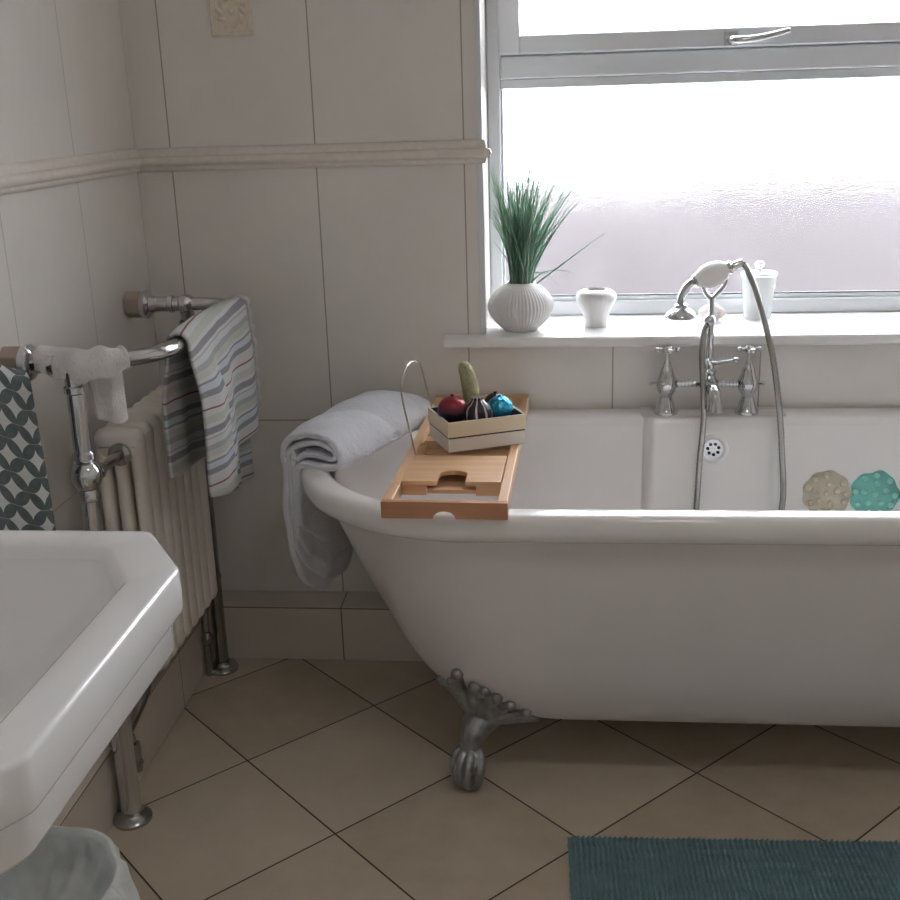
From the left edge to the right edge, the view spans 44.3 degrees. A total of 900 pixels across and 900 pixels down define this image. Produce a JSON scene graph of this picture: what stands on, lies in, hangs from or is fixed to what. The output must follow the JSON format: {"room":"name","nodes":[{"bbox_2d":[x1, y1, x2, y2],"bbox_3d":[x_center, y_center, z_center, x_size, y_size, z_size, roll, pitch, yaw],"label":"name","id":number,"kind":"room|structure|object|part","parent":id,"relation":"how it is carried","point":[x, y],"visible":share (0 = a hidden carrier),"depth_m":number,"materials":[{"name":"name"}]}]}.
{"room":"bathroom","nodes":[
{"label":"bathroom","id":0,"kind":"room"},
{"bbox_2d":[0,0,160,530],"bbox_3d":[-0.910,-0.206,1.123,0.120,2.400,3.670,0,17,6],"label":"wall","id":1,"kind":"structure","parent":0,"point":[71,254],"depth_m":2.15,"materials":[{"name":"tile"}]},
{"bbox_2d":[0,149,141,195],"bbox_3d":[-0.851,-0.179,1.001,0.021,0.052,3.193,0,17,6],"label":"trim","id":2,"kind":"structure","parent":1,"relation":"attached to","point":[17,177],"depth_m":2.12,"materials":[{"name":"ceramic"}]},
{"bbox_2d":[51,606,214,834],"bbox_3d":[-0.783,0.919,1.292,0.098,0.144,3.100,0,17,6],"label":"baseboard","id":3,"kind":"structure","parent":1,"relation":"attached to","point":[95,803],"depth_m":2.33,"materials":[{"name":"tile"}]},
{"bbox_2d":[107,657,899,899],"bbox_3d":[0.405,0.976,1.369,2.688,0.080,3.670,0,17,6],"label":"floor","id":4,"kind":"structure","parent":0,"point":[276,779],"depth_m":2.21,"materials":[{"name":"tile"}]},
{"bbox_2d":[0,826,139,899],"bbox_3d":[-0.584,0.741,1.567,0.298,0.301,0.297,0,17,6],"label":"waste bin","id":5,"kind":"object","parent":4,"relation":"on","point":[68,863],"visible":0.84,"depth_m":1.62,"materials":[{"name":"white plastic"}]},
{"bbox_2d":[0,530,182,876],"bbox_3d":[-0.576,0.580,1.239,0.519,0.810,0.620,0,17,6],"label":"basin","id":6,"kind":"object","parent":4,"relation":"on","point":[87,618],"visible":1,"depth_m":1.18,"materials":[{"name":"ceramic"}]},
{"bbox_2d":[0,290,238,830],"bbox_3d":[-0.595,0.182,2.300,0.278,0.937,0.676,0,17,6],"label":"towel rail","id":7,"kind":"object","parent":4,"relation":"on","point":[87,475],"visible":0.62,"depth_m":2.11,"materials":[{"name":"silver metal"}]},
{"bbox_2d":[0,365,55,530],"bbox_3d":[-0.744,0.062,1.803,0.057,0.483,0.209,6,19,22],"label":"patterned towel","id":8,"kind":"object","parent":7,"relation":"hanging from","point":[25,496],"visible":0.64,"depth_m":1.83,"materials":[{"name":"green fabric"}]},
{"bbox_2d":[33,345,130,423],"bbox_3d":[-0.627,-0.109,1.916,0.162,0.149,0.083,0,17,6],"label":"cloth","id":9,"kind":"object","parent":7,"relation":"hanging from","point":[101,366],"visible":0.98,"depth_m":1.88,"materials":[{"name":"white fabric"}]},
{"bbox_3d":[-0.631,0.283,2.019,0.043,0.875,0.043,0,17,6],"label":"post","id":10,"kind":"part","parent":7,"relation":"part of","materials":[{"name":"silver metal"}]},
{"bbox_2d":[94,385,217,670],"bbox_3d":[-0.617,0.155,2.371,0.096,0.522,0.378,0,17,6],"label":"radiator","id":11,"kind":"object","parent":7,"relation":"attached to","point":[140,494],"visible":0.61,"depth_m":2.27,"materials":[{"name":"metal"}]},
{"bbox_3d":[-0.580,-0.237,2.176,0.223,0.029,0.609,0,17,6],"label":"rail","id":12,"kind":"part","parent":7,"relation":"part of","materials":[{"name":"silver metal"}]},
{"bbox_3d":[-0.572,0.102,2.588,0.039,0.875,0.039,0,17,6],"label":"post","id":13,"kind":"part","parent":7,"relation":"part of","materials":[{"name":"silver metal"}]},
{"bbox_2d":[162,295,262,496],"bbox_3d":[-0.463,-0.088,2.260,0.105,0.406,0.441,0,17,6],"label":"striped towel","id":14,"kind":"object","parent":7,"relation":"hanging from","point":[211,397],"visible":1,"depth_m":2.15,"materials":[{"name":"fabric"}]},
{"bbox_2d":[301,407,899,790],"bbox_3d":[0.558,0.305,2.314,1.712,0.624,0.727,0,17,6],"label":"bathtub","id":15,"kind":"object","parent":4,"relation":"on","point":[602,593],"visible":0.98,"depth_m":2.05,"materials":[{"name":"ceramic"}]},
{"bbox_2d":[280,390,434,590],"bbox_3d":[-0.194,0.097,2.410,0.197,0.416,0.394,7,19,25],"label":"bath towel","id":16,"kind":"object","parent":15,"relation":"on","point":[355,428],"visible":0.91,"depth_m":2.29,"materials":[{"name":"white fabric"}]},
{"bbox_2d":[381,360,528,519],"bbox_3d":[0.030,-0.084,2.229,0.240,0.199,0.734,0,17,6],"label":"tray","id":17,"kind":"object","parent":15,"relation":"on","point":[427,467],"visible":0.79,"depth_m":2.04,"materials":[{"name":"brown wood"}]},
{"bbox_3d":[-0.067,-0.006,2.267,0.018,0.026,0.704,0,18,7],"label":"rail","id":18,"kind":"part","parent":17,"relation":"part of","materials":[{"name":"brown wood"}]},
{"bbox_3d":[0.010,0.038,2.076,0.185,0.009,0.160,0,17,6],"label":"deck panel","id":19,"kind":"part","parent":17,"relation":"part of","materials":[{"name":"brown wood"}]},
{"bbox_2d":[427,469,504,487],"bbox_3d":[0.018,0.043,2.137,0.189,0.005,0.235,0,17,6],"label":"shelf","id":20,"kind":"object","parent":17,"relation":"attached to","point":[447,481],"depth_m":2.07,"materials":[{"name":"brown wood"}]},
{"bbox_2d":[428,406,525,452],"bbox_3d":[0.054,-0.051,2.250,0.164,0.060,0.131,-7,18,-17],"label":"open box","id":21,"kind":"object","parent":17,"relation":"on","point":[464,435],"visible":0.79,"depth_m":2.19,"materials":[{"name":"beige wood"}]},
{"bbox_2d":[437,394,465,422],"bbox_3d":[0.005,-0.081,2.218,0.061,0.064,0.061,0,17,6],"label":"ornament ball","id":22,"kind":"object","parent":21,"relation":"in","point":[452,408],"visible":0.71,"depth_m":2.20,"materials":[{"name":"red"}]},
{"bbox_2d":[457,361,479,403],"bbox_3d":[0.038,-0.125,2.245,0.048,0.113,0.041,0,17,6],"label":"cactus","id":23,"kind":"object","parent":21,"relation":"in","point":[468,380],"visible":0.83,"depth_m":2.23,"materials":[{"name":"green plant"}]},
{"bbox_2d":[465,395,492,420],"bbox_3d":[0.056,-0.077,2.220,0.061,0.062,0.061,0,17,6],"label":"striped ball","id":24,"kind":"object","parent":21,"relation":"in","point":[477,408],"visible":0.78,"depth_m":2.20,"materials":[{"name":"black"}]},
{"bbox_2d":[484,391,503,402],"bbox_3d":[0.094,-0.095,2.280,0.050,0.052,0.050,0,17,6],"label":"ornament ball","id":25,"kind":"object","parent":21,"relation":"in","point":[495,393],"visible":0.3,"depth_m":2.27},
{"bbox_2d":[488,394,513,416],"bbox_3d":[0.101,-0.084,2.234,0.055,0.058,0.055,0,17,6],"label":"ornament ball","id":26,"kind":"object","parent":21,"relation":"in","point":[501,405],"visible":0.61,"depth_m":2.21,"materials":[{"name":"blue glass"}]},
{"bbox_3d":[0.133,-0.005,2.242,0.018,0.026,0.704,0,18,7],"label":"rail","id":27,"kind":"part","parent":17,"relation":"part of","materials":[{"name":"brown wood"}]},
{"bbox_2d":[649,278,765,415],"bbox_3d":[0.573,-0.220,2.433,0.258,0.309,0.126,0,17,6],"label":"mixer tap","id":28,"kind":"object","parent":15,"relation":"on","point":[666,384],"visible":0.99,"depth_m":2.47,"materials":[{"name":"silver metal"}]},
{"bbox_3d":[0.487,-0.226,2.475,0.045,0.017,0.045,13,23,40],"label":"cross handle","id":29,"kind":"part","parent":28,"relation":"part of","materials":[{"name":"silver metal"}]},
{"bbox_2d":[665,259,743,319],"bbox_3d":[0.558,-0.354,2.428,0.167,0.127,0.070,0,17,6],"label":"handset","id":30,"kind":"object","parent":28,"relation":"attached to","point":[712,274],"visible":1,"depth_m":2.41,"materials":[{"name":"white ceramic"}]},
{"bbox_3d":[0.578,-0.209,2.432,0.044,0.235,0.117,0,17,6],"label":"spout","id":31,"kind":"part","parent":28,"relation":"part of","materials":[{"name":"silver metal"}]},
{"bbox_3d":[0.608,-0.196,2.451,0.067,0.025,0.015,9,20,30],"label":"diverter lever","id":32,"kind":"part","parent":28,"relation":"part of","materials":[{"name":"silver metal"}]},
{"bbox_2d":[693,261,786,509],"bbox_3d":[0.650,-0.019,2.454,0.209,0.778,0.148,0,17,6],"label":"shower hose","id":33,"kind":"object","parent":28,"relation":"attached to","point":[773,361],"visible":0.61,"depth_m":2.44,"materials":[{"name":"silver metal"}]},
{"bbox_3d":[0.666,-0.226,2.458,0.045,0.017,0.045,13,23,40],"label":"cross handle","id":34,"kind":"part","parent":28,"relation":"part of","materials":[{"name":"silver metal"}]},
{"bbox_2d":[703,434,728,463],"bbox_3d":[0.593,-0.002,2.492,0.068,0.068,0.016,0,17,6],"label":"grille","id":35,"kind":"object","parent":15,"relation":"attached to","point":[716,448],"visible":0.92,"depth_m":2.49,"materials":[{"name":"white plastic"}]},
{"bbox_3d":[0.593,-0.002,2.494,0.045,0.045,0.008,0,17,6],"label":"perforated plate","id":36,"kind":"part","parent":35,"relation":"part of","materials":[{"name":"silver metal"}]},
{"bbox_2d":[805,472,849,509],"bbox_3d":[0.859,0.100,2.519,0.109,0.110,0.016,0,17,6],"label":"sticker","id":37,"kind":"object","parent":15,"relation":"attached to","point":[815,479],"visible":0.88,"depth_m":2.52,"materials":[{"name":"white plastic"}]},
{"bbox_2d":[852,473,897,510],"bbox_3d":[0.966,0.102,2.510,0.111,0.113,0.016,0,17,6],"label":"sticker","id":38,"kind":"object","parent":15,"relation":"attached to","point":[889,481],"visible":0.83,"depth_m":2.51,"materials":[{"name":"teal plastic"}]},
{"bbox_2d":[567,835,899,899],"bbox_3d":[0.601,0.780,1.786,0.817,0.023,0.521,0,17,6],"label":"bath mat","id":39,"kind":"object","parent":4,"relation":"on","point":[605,868],"visible":1,"depth_m":1.94,"materials":[{"name":"teal fabric"}]},
{"bbox_2d":[119,0,899,591],"bbox_3d":[0.521,-0.704,2.571,2.448,2.400,0.357,0,17,6],"label":"wall","id":40,"kind":"structure","parent":0,"point":[350,276],"depth_m":2.52,"materials":[{"name":"tile"}]},
{"bbox_2d":[209,0,253,35],"bbox_3d":[-0.475,-0.951,2.397,0.094,0.100,0.010,0,17,6],"label":"decorative tile","id":41,"kind":"object","parent":40,"relation":"attached to","point":[227,17],"depth_m":2.40,"materials":[{"name":"ceramic"}]},
{"bbox_2d":[137,139,491,171],"bbox_3d":[-0.312,-0.656,2.470,0.809,0.052,0.025,0,17,6],"label":"trim","id":42,"kind":"structure","parent":40,"relation":"attached to","point":[469,151],"depth_m":2.46,"materials":[{"name":"ceramic"}]},
{"bbox_2d":[210,590,422,660],"bbox_3d":[0.534,0.439,2.694,2.448,0.144,0.093,0,17,6],"label":"baseboard","id":43,"kind":"structure","parent":40,"relation":"attached to","point":[328,625],"depth_m":2.74,"materials":[{"name":"tile"}]},
{"bbox_2d":[473,0,485,333],"bbox_3d":[0.061,-0.819,2.396,0.014,1.150,0.012,0,17,6],"label":"trim","id":44,"kind":"structure","parent":40,"relation":"attached to","point":[476,3],"depth_m":2.46,"materials":[{"name":"white plastic"}]},
{"bbox_2d":[443,311,899,347],"bbox_3d":[0.715,-0.285,2.591,1.446,0.024,0.275,0,17,6],"label":"window sill","id":45,"kind":"structure","parent":40,"relation":"attached to","point":[804,328],"depth_m":2.52,"materials":[{"name":"paint"}]},
{"bbox_2d":[488,161,602,332],"bbox_3d":[0.215,-0.467,2.527,0.266,0.393,0.154,3,18,15],"label":"potted grass","id":46,"kind":"object","parent":45,"relation":"on","point":[520,305],"depth_m":2.52,"materials":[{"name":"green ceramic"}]},
{"bbox_2d":[488,281,553,332],"bbox_3d":[0.165,-0.336,2.583,0.154,0.112,0.154,0,17,6],"label":"vase","id":47,"kind":"object","parent":46,"relation":"attached to","point":[516,306],"depth_m":2.53,"materials":[{"name":"white ceramic"}]},
{"bbox_2d":[576,287,616,327],"bbox_3d":[0.343,-0.335,2.600,0.096,0.088,0.096,0,17,6],"label":"tealight holder","id":48,"kind":"object","parent":45,"relation":"on","point":[595,303],"visible":1,"depth_m":2.57,"materials":[{"name":"white ceramic"}]},
{"bbox_2d":[698,303,726,320],"bbox_3d":[0.624,-0.326,2.629,0.064,0.044,0.045,0,17,6],"label":"shell","id":49,"kind":"object","parent":45,"relation":"on","point":[719,312],"visible":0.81,"depth_m":2.61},
{"bbox_2d":[740,261,777,319],"bbox_3d":[0.733,-0.381,2.630,0.087,0.136,0.087,0,17,6],"label":"glass jar","id":50,"kind":"object","parent":45,"relation":"on","point":[765,280],"visible":0.83,"depth_m":2.61,"materials":[{"name":"white glass"}]},
{"bbox_3d":[0.732,-0.430,2.614,0.087,0.034,0.087,0,17,6],"label":"lid","id":51,"kind":"part","parent":50,"relation":"part of","materials":[{"name":"white"}]},
{"bbox_2d":[485,0,899,315],"bbox_3d":[0.713,-0.883,2.538,1.260,1.150,0.136,0,17,6],"label":"window","id":52,"kind":"structure","parent":40,"relation":"in","point":[694,133],"depth_m":2.63,"materials":[{"name":"white plastic"}]},
{"bbox_3d":[0.701,-1.166,2.463,1.194,0.505,0.061,0,17,6],"label":"opening sash","id":53,"kind":"part","parent":52,"relation":"part of","materials":[{"name":"white plastic"}]},
{"bbox_3d":[0.720,-0.630,2.650,1.188,0.524,0.006,0,17,6],"label":"glass pane","id":54,"kind":"part","parent":52,"relation":"part of","materials":[{"name":"white glass"}]},
{"bbox_3d":[0.701,-1.166,2.462,1.108,0.425,0.006,0,17,6],"label":"glass pane","id":55,"kind":"part","parent":52,"relation":"part of","materials":[{"name":"white glass"}]},
{"bbox_3d":[0.689,-0.927,2.481,0.138,0.032,0.050,0,17,6],"label":"handle","id":56,"kind":"part","parent":52,"relation":"part of","materials":[{"name":"silver metal"}]}
]}

